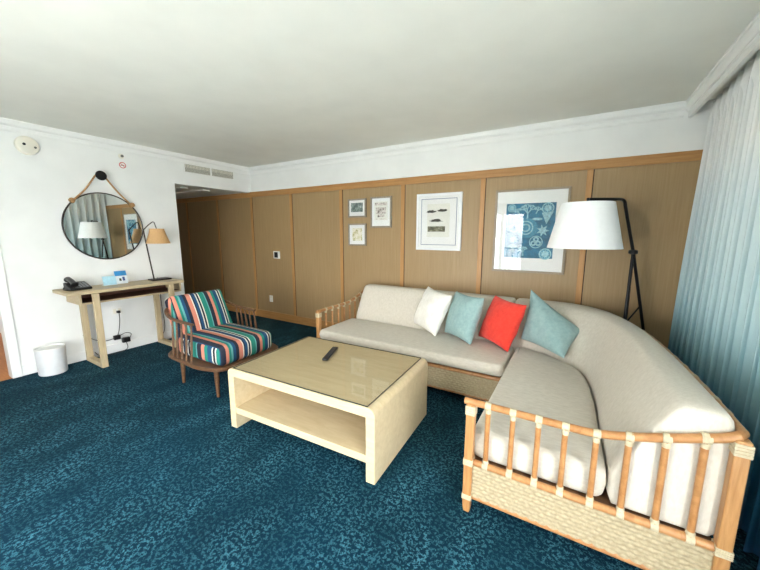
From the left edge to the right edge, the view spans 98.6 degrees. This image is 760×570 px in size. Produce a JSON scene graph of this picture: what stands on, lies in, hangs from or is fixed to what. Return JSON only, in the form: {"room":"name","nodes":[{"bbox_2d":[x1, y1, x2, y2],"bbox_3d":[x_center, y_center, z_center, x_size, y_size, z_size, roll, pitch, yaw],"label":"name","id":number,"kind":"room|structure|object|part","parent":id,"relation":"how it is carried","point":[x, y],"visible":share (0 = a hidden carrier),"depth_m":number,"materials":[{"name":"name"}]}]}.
{"room":"hotel room","nodes":[
{"label":"hotel room","id":0,"kind":"room"},
{"bbox_2d":[0,130,250,377],"bbox_3d":[-3.630,-0.381,3.659,0.120,2.600,5.200,5,10,30],"label":"wall","id":1,"kind":"structure","parent":0,"point":[35,190],"depth_m":3.71,"materials":[{"name":"white paint"}]},
{"bbox_2d":[0,248,22,378],"bbox_3d":[-4.106,-0.025,2.897,0.150,2.133,1.035,5,10,30],"label":"door frame","id":2,"kind":"structure","parent":1,"relation":"in","point":[5,306],"depth_m":3.35,"materials":[{"name":"white paint"}]},
{"bbox_2d":[13,136,39,154],"bbox_3d":[-3.615,-1.431,3.351,0.047,0.184,0.184,5,10,30],"label":"fire alarm","id":3,"kind":"object","parent":1,"relation":"attached to","point":[26,145],"visible":1,"depth_m":3.34,"materials":[{"name":"beige plastic"}]},
{"bbox_2d":[22,330,171,375],"bbox_3d":[-3.902,0.939,3.277,0.014,0.110,3.924,5,10,30],"label":"baseboard","id":4,"kind":"structure","parent":1,"relation":"attached to","point":[31,368],"depth_m":4.13,"materials":[{"name":"white paint"}]},
{"bbox_2d":[95,171,106,180],"bbox_3d":[-3.304,-1.290,3.860,0.089,0.112,0.112,5,10,30],"label":"peg","id":5,"kind":"object","parent":1,"relation":"attached to","point":[100,175],"visible":1,"depth_m":3.83,"materials":[{"name":"black metal"}]},
{"bbox_2d":[61,175,142,259],"bbox_3d":[-3.311,-0.828,3.937,0.063,1.043,0.800,5,10,30],"label":"round mirror","id":6,"kind":"object","parent":1,"relation":"attached to","point":[99,225],"visible":0.94,"depth_m":3.93,"materials":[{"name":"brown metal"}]},
{"bbox_2d":[111,306,121,315],"bbox_3d":[-3.336,0.328,4.146,0.009,0.100,0.110,5,10,30],"label":"wall outlet","id":7,"kind":"object","parent":1,"relation":"attached to","point":[114,309],"visible":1,"depth_m":4.14,"materials":[{"name":"white plastic"}]},
{"bbox_2d":[119,162,125,167],"bbox_3d":[-3.209,-1.493,4.074,0.004,0.074,0.074,5,10,30],"label":"no smoking sign","id":8,"kind":"object","parent":1,"relation":"attached to","point":[121,164],"visible":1,"depth_m":4.07,"materials":[{"name":"white plastic"}]},
{"bbox_2d":[0,117,249,174],"bbox_3d":[-3.541,-1.605,3.414,0.082,0.104,5.200,5,10,30],"label":"trim","id":9,"kind":"structure","parent":1,"relation":"attached to","point":[6,124],"depth_m":3.90,"materials":[{"name":"paint"}]},
{"bbox_2d":[183,163,233,179],"bbox_3d":[-2.613,-1.742,5.039,0.012,0.130,0.805,5,10,30],"label":"air vent","id":10,"kind":"object","parent":1,"relation":"in","point":[188,168],"visible":1,"depth_m":5.00,"materials":[{"name":"grey metal"}]},
{"bbox_2d":[185,164,209,174],"bbox_3d":[-2.711,-1.716,4.870,0.006,0.106,0.380,5,10,30],"label":"grille","id":11,"kind":"object","parent":10,"relation":"attached to","point":[189,168],"depth_m":4.86,"materials":[{"name":"beige plastic"}]},
{"bbox_2d":[212,169,232,178],"bbox_3d":[-2.505,-1.769,5.212,0.006,0.106,0.365,5,10,30],"label":"grille","id":12,"kind":"object","parent":10,"relation":"attached to","point":[218,173],"depth_m":5.20,"materials":[{"name":"beige plastic"}]},
{"bbox_2d":[0,310,758,569],"bbox_3d":[-2.432,1.067,3.162,9.200,0.100,5.200,5,10,30],"label":"floor","id":13,"kind":"structure","parent":0,"point":[127,464],"depth_m":1.93,"materials":[{"name":"carpet"}]},
{"bbox_2d":[33,343,67,376],"bbox_3d":[-3.553,0.807,3.538,0.247,0.290,0.247,5,10,30],"label":"wastebasket","id":14,"kind":"object","parent":13,"relation":"on","point":[51,359],"visible":1,"depth_m":3.47,"materials":[{"name":"white plastic"}]},
{"bbox_2d":[52,278,183,367],"bbox_3d":[-3.106,0.430,4.050,0.458,0.885,1.185,5,10,30],"label":"console desk","id":15,"kind":"object","parent":13,"relation":"on","point":[98,294],"visible":0.9,"depth_m":3.84,"materials":[{"name":"brown wood"}]},
{"bbox_2d":[63,277,91,290],"bbox_3d":[-3.368,-0.021,3.617,0.238,0.138,0.217,5,10,30],"label":"telephone","id":16,"kind":"object","parent":15,"relation":"on","point":[72,285],"visible":1,"depth_m":3.58,"materials":[{"name":"black plastic"}]},
{"bbox_3d":[-3.287,0.496,3.741,0.446,0.849,0.058,5,10,30],"label":"loop leg","id":17,"kind":"part","parent":15,"relation":"part of","materials":[{"name":"brown wood"}]},
{"bbox_2d":[102,276,116,285],"bbox_3d":[-3.257,-0.053,3.933,0.080,0.105,0.130,5,10,30],"label":"card holder","id":18,"kind":"object","parent":15,"relation":"on","point":[107,280],"visible":1,"depth_m":3.93,"materials":[{"name":"blue plastic"}]},
{"bbox_2d":[91,310,131,355],"bbox_3d":[-3.368,0.605,4.051,0.075,0.528,0.478,5,10,30],"label":"power adapter","id":19,"kind":"object","parent":15,"relation":"hanging from","point":[115,337],"visible":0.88,"depth_m":4.14,"materials":[{"name":"black plastic"}]},
{"bbox_2d":[114,270,127,283],"bbox_3d":[-3.226,-0.099,4.060,0.093,0.155,0.122,5,10,30],"label":"tent card","id":20,"kind":"object","parent":15,"relation":"on","point":[121,277],"visible":0.96,"depth_m":4.04,"materials":[{"name":"white paper"}]},
{"bbox_2d":[66,283,180,305],"bbox_3d":[-3.103,0.078,4.034,0.386,0.115,1.059,5,10,30],"label":"shelf","id":21,"kind":"object","parent":15,"relation":"on","point":[158,288],"depth_m":4.02,"materials":[{"name":"brown wood"}]},
{"bbox_2d":[142,222,171,332],"bbox_3d":[-2.925,-0.040,4.376,0.324,1.592,0.306,1,9,7],"label":"table lamp","id":22,"kind":"object","parent":15,"relation":"on","point":[155,236],"visible":0.99,"depth_m":4.20,"materials":[{"name":"fabric"}]},
{"bbox_3d":[-2.986,-0.390,4.221,0.017,0.648,0.094,3,9,16],"label":"stem","id":23,"kind":"part","parent":22,"relation":"part of","materials":[{"name":"brown metal"}]},
{"bbox_3d":[-2.902,-0.638,4.264,0.276,0.190,0.276,5,10,30],"label":"lamp shade","id":24,"kind":"part","parent":22,"relation":"part of","materials":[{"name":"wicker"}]},
{"bbox_3d":[-2.888,0.393,4.403,0.446,0.849,0.058,5,10,30],"label":"loop leg","id":25,"kind":"part","parent":15,"relation":"part of","materials":[{"name":"brown wood"}]},
{"bbox_2d":[164,289,277,396],"bbox_3d":[-1.702,0.536,3.493,1.089,0.851,0.851,5,10,30],"label":"armchair","id":26,"kind":"object","parent":13,"relation":"on","point":[206,336],"visible":0.98,"depth_m":3.32,"materials":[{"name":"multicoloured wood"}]},
{"bbox_3d":[-1.988,0.867,3.311,0.048,0.251,0.048,5,10,30],"label":"leg","id":27,"kind":"part","parent":26,"relation":"part of","materials":[{"name":"brown wood"}]},
{"bbox_2d":[165,289,232,339],"bbox_3d":[-2.003,0.319,3.641,0.323,0.470,0.608,5,10,30],"label":"cushion","id":28,"kind":"object","parent":26,"relation":"on","point":[205,309],"depth_m":3.54,"materials":[{"name":"fabric"}]},
{"bbox_3d":[-1.884,0.249,3.558,0.664,0.141,0.758,5,10,30],"label":"arm rail","id":29,"kind":"part","parent":26,"relation":"part of","materials":[{"name":"brown wood"}]},
{"bbox_3d":[-1.506,0.912,3.027,0.046,0.252,0.046,3,9,15],"label":"leg","id":30,"kind":"part","parent":26,"relation":"part of","materials":[{"name":"brown wood"}]},
{"bbox_3d":[-1.677,0.699,3.504,1.030,0.034,0.851,5,10,30],"label":"seat","id":31,"kind":"part","parent":26,"relation":"part of","materials":[{"name":"multicoloured fabric"}]},
{"bbox_2d":[178,323,271,365],"bbox_3d":[-1.608,0.596,3.417,0.750,0.228,0.620,5,10,30],"label":"seat cushion","id":32,"kind":"object","parent":26,"relation":"on","point":[214,344],"depth_m":3.22,"materials":[{"name":"fabric"}]},
{"bbox_2d":[228,336,427,484],"bbox_3d":[-0.388,0.855,2.624,1.290,0.494,0.895,5,10,28],"label":"coffee table","id":33,"kind":"object","parent":13,"relation":"on","point":[364,404],"visible":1,"depth_m":2.36,"materials":[{"name":"beige wood"}]},
{"bbox_2d":[236,388,365,462],"bbox_3d":[-0.388,0.954,2.639,1.170,0.050,0.883,5,10,28],"label":"shelf","id":34,"kind":"object","parent":33,"relation":"attached to","point":[344,432],"depth_m":2.36,"materials":[{"name":"brown wood"}]},
{"bbox_2d":[322,347,337,360],"bbox_3d":[-0.418,0.574,2.755,0.048,0.019,0.290,2,9,9],"label":"remote control","id":35,"kind":"object","parent":33,"relation":"on","point":[332,350],"visible":1,"depth_m":2.72,"materials":[{"name":"black plastic"}]},
{"bbox_2d":[315,284,755,569],"bbox_3d":[0.578,0.639,2.901,3.054,0.839,2.183,5,10,30],"label":"sectional sofa","id":36,"kind":"object","parent":13,"relation":"on","point":[613,446],"visible":0.81,"depth_m":1.60,"materials":[{"name":"beige fabric"}]},
{"bbox_3d":[-0.690,0.614,3.714,0.045,0.630,0.045,5,10,30],"label":"post","id":37,"kind":"part","parent":36,"relation":"part of","materials":[{"name":"wood"}]},
{"bbox_3d":[-0.435,0.165,4.074,0.036,0.170,1.051,5,10,30],"label":"arm rail","id":38,"kind":"part","parent":36,"relation":"part of","materials":[{"name":"wood"}]},
{"bbox_2d":[319,318,513,376],"bbox_3d":[0.317,0.585,3.402,1.962,0.105,0.662,5,10,30],"label":"seat cushion","id":39,"kind":"object","parent":36,"relation":"on","point":[484,356],"depth_m":3.20,"materials":[{"name":"fabric"}]},
{"bbox_2d":[414,286,451,335],"bbox_3d":[0.562,0.276,3.586,0.270,0.454,0.465,-3,9,-17],"label":"throw pillow","id":40,"kind":"object","parent":36,"relation":"on","point":[431,311],"visible":0.98,"depth_m":3.45,"materials":[{"name":"white fabric"}]},
{"bbox_2d":[357,284,515,341],"bbox_3d":[0.566,0.341,3.817,1.830,0.535,0.443,5,10,30],"label":"cushion","id":41,"kind":"object","parent":36,"relation":"on","point":[383,304],"depth_m":3.92,"materials":[{"name":"fabric"}]},
{"bbox_3d":[0.177,0.914,3.237,2.020,0.025,0.026,5,10,30],"label":"rail","id":42,"kind":"part","parent":36,"relation":"part of","materials":[{"name":"wicker"}]},
{"bbox_3d":[0.175,0.813,3.218,1.980,0.205,0.016,5,10,30],"label":"woven panel","id":43,"kind":"part","parent":36,"relation":"part of","materials":[{"name":"beige wicker"}]},
{"bbox_3d":[0.177,0.711,3.206,2.020,0.034,0.036,5,10,30],"label":"seat rail","id":44,"kind":"part","parent":36,"relation":"part of","materials":[{"name":"wood"}]},
{"bbox_2d":[445,291,483,344],"bbox_3d":[0.839,0.316,3.295,0.245,0.448,0.459,-4,10,-23],"label":"throw pillow","id":45,"kind":"object","parent":36,"relation":"on","point":[464,314],"visible":1,"depth_m":3.15,"materials":[{"name":"teal fabric"}]},
{"bbox_3d":[0.477,0.925,1.751,0.045,0.630,0.045,5,10,30],"label":"post","id":46,"kind":"part","parent":36,"relation":"part of","materials":[{"name":"wood"}]},
{"bbox_2d":[479,295,526,351],"bbox_3d":[1.154,0.351,3.115,0.259,0.426,0.449,-2,9,-14],"label":"throw pillow","id":47,"kind":"object","parent":36,"relation":"on","point":[503,318],"visible":1,"depth_m":2.99,"materials":[{"name":"red fabric"}]},
{"bbox_2d":[474,347,606,495],"bbox_3d":[1.147,0.777,2.274,0.620,0.160,1.570,5,10,30],"label":"seat cushion","id":48,"kind":"object","parent":36,"relation":"on","point":[534,380],"depth_m":1.87,"materials":[{"name":"fabric"}]},
{"bbox_2d":[521,290,578,357],"bbox_3d":[1.478,0.316,2.879,0.307,0.482,0.458,-6,11,-36],"label":"throw pillow","id":49,"kind":"object","parent":36,"relation":"on","point":[545,327],"visible":0.99,"depth_m":2.83,"materials":[{"name":"teal fabric"}]},
{"bbox_3d":[0.896,1.183,1.538,0.978,0.025,0.026,5,10,30],"label":"rail","id":50,"kind":"part","parent":36,"relation":"part of","materials":[{"name":"wicker"}]},
{"bbox_3d":[0.895,1.082,1.518,0.938,0.205,0.016,5,10,30],"label":"woven panel","id":51,"kind":"part","parent":36,"relation":"part of","materials":[{"name":"beige wicker"}]},
{"bbox_3d":[0.897,0.980,1.506,0.978,0.034,0.036,5,10,30],"label":"seat rail","id":52,"kind":"part","parent":36,"relation":"part of","materials":[{"name":"wicker"}]},
{"bbox_3d":[0.913,0.575,1.476,1.041,0.172,0.110,5,10,30],"label":"arm rail","id":53,"kind":"part","parent":36,"relation":"part of","materials":[{"name":"wood"}]},
{"bbox_2d":[511,298,734,535],"bbox_3d":[1.549,0.572,2.364,0.792,0.535,2.305,1,9,7],"label":"cushion","id":54,"kind":"object","parent":36,"relation":"on","point":[614,375],"depth_m":1.62,"materials":[{"name":"fabric"}]},
{"bbox_3d":[1.235,0.247,3.165,1.424,0.037,3.674,-4,10,-25],"label":"rail","id":55,"kind":"part","parent":36,"relation":"part of","materials":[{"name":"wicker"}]},
{"bbox_3d":[1.317,0.938,1.246,0.045,0.765,0.045,5,10,30],"label":"post","id":56,"kind":"part","parent":36,"relation":"part of","materials":[{"name":"wood"}]},
{"bbox_2d":[547,198,644,329],"bbox_3d":[1.980,0.148,2.968,1.153,1.802,0.550,-4,10,-27],"label":"floor lamp","id":57,"kind":"object","parent":13,"relation":"on","point":[593,223],"visible":0.97,"depth_m":2.56,"materials":[{"name":"white fabric"}]},
{"bbox_3d":[1.713,-0.494,2.728,0.550,0.371,0.550,5,10,30],"label":"lamp shade","id":58,"kind":"part","parent":57,"relation":"part of","materials":[{"name":"white fabric"}]},
{"bbox_3d":[2.139,0.390,2.873,0.050,1.350,0.195,5,10,30],"label":"leg","id":59,"kind":"part","parent":57,"relation":"part of","materials":[{"name":"black metal"}]},
{"bbox_3d":[2.330,0.178,2.939,0.434,1.753,0.402,5,10,30],"label":"leg","id":60,"kind":"part","parent":57,"relation":"part of","materials":[{"name":"black metal"}]},
{"bbox_2d":[0,0,759,198],"bbox_3d":[-2.439,-1.417,2.750,9.400,0.505,5.450,5,10,30],"label":"ceiling","id":61,"kind":"structure","parent":0,"point":[246,83],"depth_m":2.17,"materials":[{"name":"paint"}]},
{"bbox_2d":[175,187,209,194],"bbox_3d":[-3.643,-1.613,5.666,1.550,0.022,0.480,5,10,30],"label":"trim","id":62,"kind":"structure","parent":61,"relation":"attached to","point":[176,188],"depth_m":5.51,"materials":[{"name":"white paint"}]},
{"bbox_2d":[668,50,759,569],"bbox_3d":[2.083,-0.071,1.804,0.181,2.560,2.514,5,10,30],"label":"curtain","id":63,"kind":"object","parent":61,"relation":"hanging from","point":[715,331],"visible":0.84,"depth_m":2.06,"materials":[{"name":"blue fabric"}]},
{"bbox_2d":[180,99,715,198],"bbox_3d":[-1.072,-0.568,5.209,9.400,2.700,0.100,5,10,30],"label":"wall","id":64,"kind":"structure","parent":0,"point":[679,134],"depth_m":3.48,"materials":[{"name":"white paint"}]},
{"bbox_2d":[185,203,194,292],"bbox_3d":[-3.978,-0.707,6.865,0.052,1.988,0.016,5,10,30],"label":"trim","id":65,"kind":"structure","parent":64,"relation":"attached to","point":[185,203],"depth_m":6.84,"materials":[{"name":"brown wood"}]},
{"bbox_2d":[216,200,224,298],"bbox_3d":[-3.094,-0.623,6.345,0.052,1.988,0.016,5,10,30],"label":"trim","id":66,"kind":"structure","parent":64,"relation":"attached to","point":[218,226],"depth_m":6.32,"materials":[{"name":"brown wood"}]},
{"bbox_2d":[250,197,258,308],"bbox_3d":[-2.252,-0.544,5.849,0.052,1.988,0.016,5,10,30],"label":"trim","id":67,"kind":"structure","parent":64,"relation":"attached to","point":[251,208],"depth_m":5.83,"materials":[{"name":"brown wood"}]},
{"bbox_2d":[273,251,279,258],"bbox_3d":[-1.751,-0.510,5.541,0.143,0.124,0.024,5,10,30],"label":"thermostat","id":68,"kind":"object","parent":64,"relation":"attached to","point":[276,254],"visible":1,"depth_m":5.52,"materials":[{"name":"white plastic"}]},
{"bbox_2d":[226,303,336,328],"bbox_3d":[-1.122,0.610,5.344,9.170,0.130,0.022,5,10,30],"label":"baseboard","id":69,"kind":"structure","parent":64,"relation":"attached to","point":[262,313],"depth_m":5.65,"materials":[{"name":"brown wood"}]},
{"bbox_2d":[289,194,296,315],"bbox_3d":[-1.427,-0.466,5.364,0.052,1.988,0.016,5,10,30],"label":"trim","id":70,"kind":"structure","parent":64,"relation":"attached to","point":[290,195],"depth_m":5.35,"materials":[{"name":"brown wood"}]},
{"bbox_2d":[339,190,343,321],"bbox_3d":[-0.566,-0.384,4.857,0.052,1.988,0.016,5,10,30],"label":"trim","id":71,"kind":"structure","parent":64,"relation":"attached to","point":[340,191],"depth_m":4.83,"materials":[{"name":"brown wood"}]},
{"bbox_2d":[342,190,343,268],"bbox_3d":[-0.538,-0.382,4.845,0.008,1.988,0.008,5,10,30],"label":"trim","id":72,"kind":"structure","parent":64,"relation":"attached to","point":[342,190],"depth_m":4.81,"materials":[{"name":"brown wood"}]},
{"bbox_2d":[348,223,366,245],"bbox_3d":[-0.322,-0.716,4.644,0.305,0.310,0.028,5,10,30],"label":"framed picture","id":73,"kind":"object","parent":64,"relation":"attached to","point":[357,233],"visible":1,"depth_m":4.64,"materials":[{"name":"white paper"}]},
{"bbox_2d":[352,228,361,240],"bbox_3d":[-0.324,-0.718,4.642,0.165,0.175,0.001,5,10,30],"label":"print","id":74,"kind":"object","parent":73,"relation":"attached to","point":[356,232],"depth_m":4.64},
{"bbox_2d":[348,198,366,217],"bbox_3d":[-0.322,-1.079,4.587,0.305,0.255,0.028,5,10,30],"label":"framed picture","id":75,"kind":"object","parent":64,"relation":"attached to","point":[356,207],"visible":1,"depth_m":4.58,"materials":[{"name":"white paper"}]},
{"bbox_2d":[351,203,362,211],"bbox_3d":[-0.325,-1.088,4.585,0.200,0.125,0.001,5,10,30],"label":"print","id":76,"kind":"object","parent":75,"relation":"attached to","point":[355,207],"depth_m":4.58},
{"bbox_2d":[370,196,391,227],"bbox_3d":[0.014,-0.980,4.400,0.327,0.410,0.028,5,10,30],"label":"framed picture","id":77,"kind":"object","parent":64,"relation":"attached to","point":[381,206],"visible":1,"depth_m":4.40,"materials":[{"name":"white paper"}]},
{"bbox_2d":[374,201,387,219],"bbox_3d":[0.012,-0.997,4.396,0.205,0.245,0.001,5,10,30],"label":"print","id":78,"kind":"object","parent":77,"relation":"attached to","point":[380,207],"depth_m":4.39,"materials":[{"name":"paper"}]},
{"bbox_2d":[400,185,404,286],"bbox_3d":[0.295,-0.302,4.351,0.052,1.988,0.016,5,10,30],"label":"trim","id":79,"kind":"structure","parent":64,"relation":"attached to","point":[402,186],"depth_m":4.29,"materials":[{"name":"brown wood"}]},
{"bbox_2d":[404,185,405,264],"bbox_3d":[0.323,-0.301,4.339,0.008,1.988,0.008,5,10,30],"label":"trim","id":80,"kind":"structure","parent":64,"relation":"attached to","point":[405,185],"depth_m":4.29,"materials":[{"name":"brown wood"}]},
{"bbox_2d":[177,161,700,347],"bbox_3d":[-1.114,-0.411,5.193,9.170,2.194,0.012,5,10,30],"label":"wall paneling","id":81,"kind":"structure","parent":64,"relation":"attached to","point":[659,198],"depth_m":4.18,"materials":[{"name":"brown wood"}]},
{"bbox_2d":[176,150,702,203],"bbox_3d":[-1.118,-1.460,5.018,9.170,0.086,0.024,5,10,30],"label":"trim","id":82,"kind":"structure","parent":64,"relation":"attached to","point":[694,155],"depth_m":3.61,"materials":[{"name":"brown wood"}]},
{"bbox_2d":[416,192,462,250],"bbox_3d":[0.717,-0.771,4.007,0.579,0.687,0.032,5,10,30],"label":"framed picture","id":83,"kind":"object","parent":64,"relation":"attached to","point":[439,215],"visible":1,"depth_m":3.99,"materials":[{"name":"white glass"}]},
{"bbox_2d":[427,203,449,236],"bbox_3d":[0.712,-0.789,4.001,0.290,0.400,0.001,5,10,30],"label":"print","id":84,"kind":"object","parent":83,"relation":"attached to","point":[438,214],"depth_m":4.00,"materials":[{"name":"paper"}]},
{"bbox_2d":[249,101,686,174],"bbox_3d":[0.156,-1.718,4.182,5.639,0.104,0.082,5,10,30],"label":"trim","id":85,"kind":"structure","parent":64,"relation":"attached to","point":[675,109],"depth_m":3.50,"materials":[{"name":"paint"}]},
{"bbox_2d":[476,178,486,293],"bbox_3d":[1.165,-0.220,3.838,0.052,1.988,0.016,5,10,30],"label":"trim","id":86,"kind":"structure","parent":64,"relation":"attached to","point":[483,180],"depth_m":3.77,"materials":[{"name":"brown wood"}]},
{"bbox_2d":[492,186,571,274],"bbox_3d":[1.597,-0.575,3.505,0.722,0.889,0.034,5,10,30],"label":"framed picture","id":87,"kind":"object","parent":64,"relation":"attached to","point":[524,220],"visible":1,"depth_m":3.50,"materials":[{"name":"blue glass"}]},
{"bbox_2d":[504,202,556,258],"bbox_3d":[1.594,-0.574,3.500,0.483,0.593,0.001,5,10,30],"label":"print","id":88,"kind":"object","parent":87,"relation":"attached to","point":[528,226],"depth_m":3.50},
{"bbox_2d":[575,169,594,304],"bbox_3d":[2.041,-0.137,3.323,0.052,1.988,0.016,5,10,30],"label":"trim","id":89,"kind":"structure","parent":64,"relation":"attached to","point":[589,182],"depth_m":3.30,"materials":[{"name":"brown wood"}]},
{"bbox_2d":[686,11,759,117],"bbox_3d":[1.287,-1.141,0.575,0.065,0.118,5.200,5,10,30],"label":"trim","id":90,"kind":"structure","parent":64,"relation":"attached to","point":[747,43],"depth_m":2.03,"materials":[{"name":"paint"}]}
]}

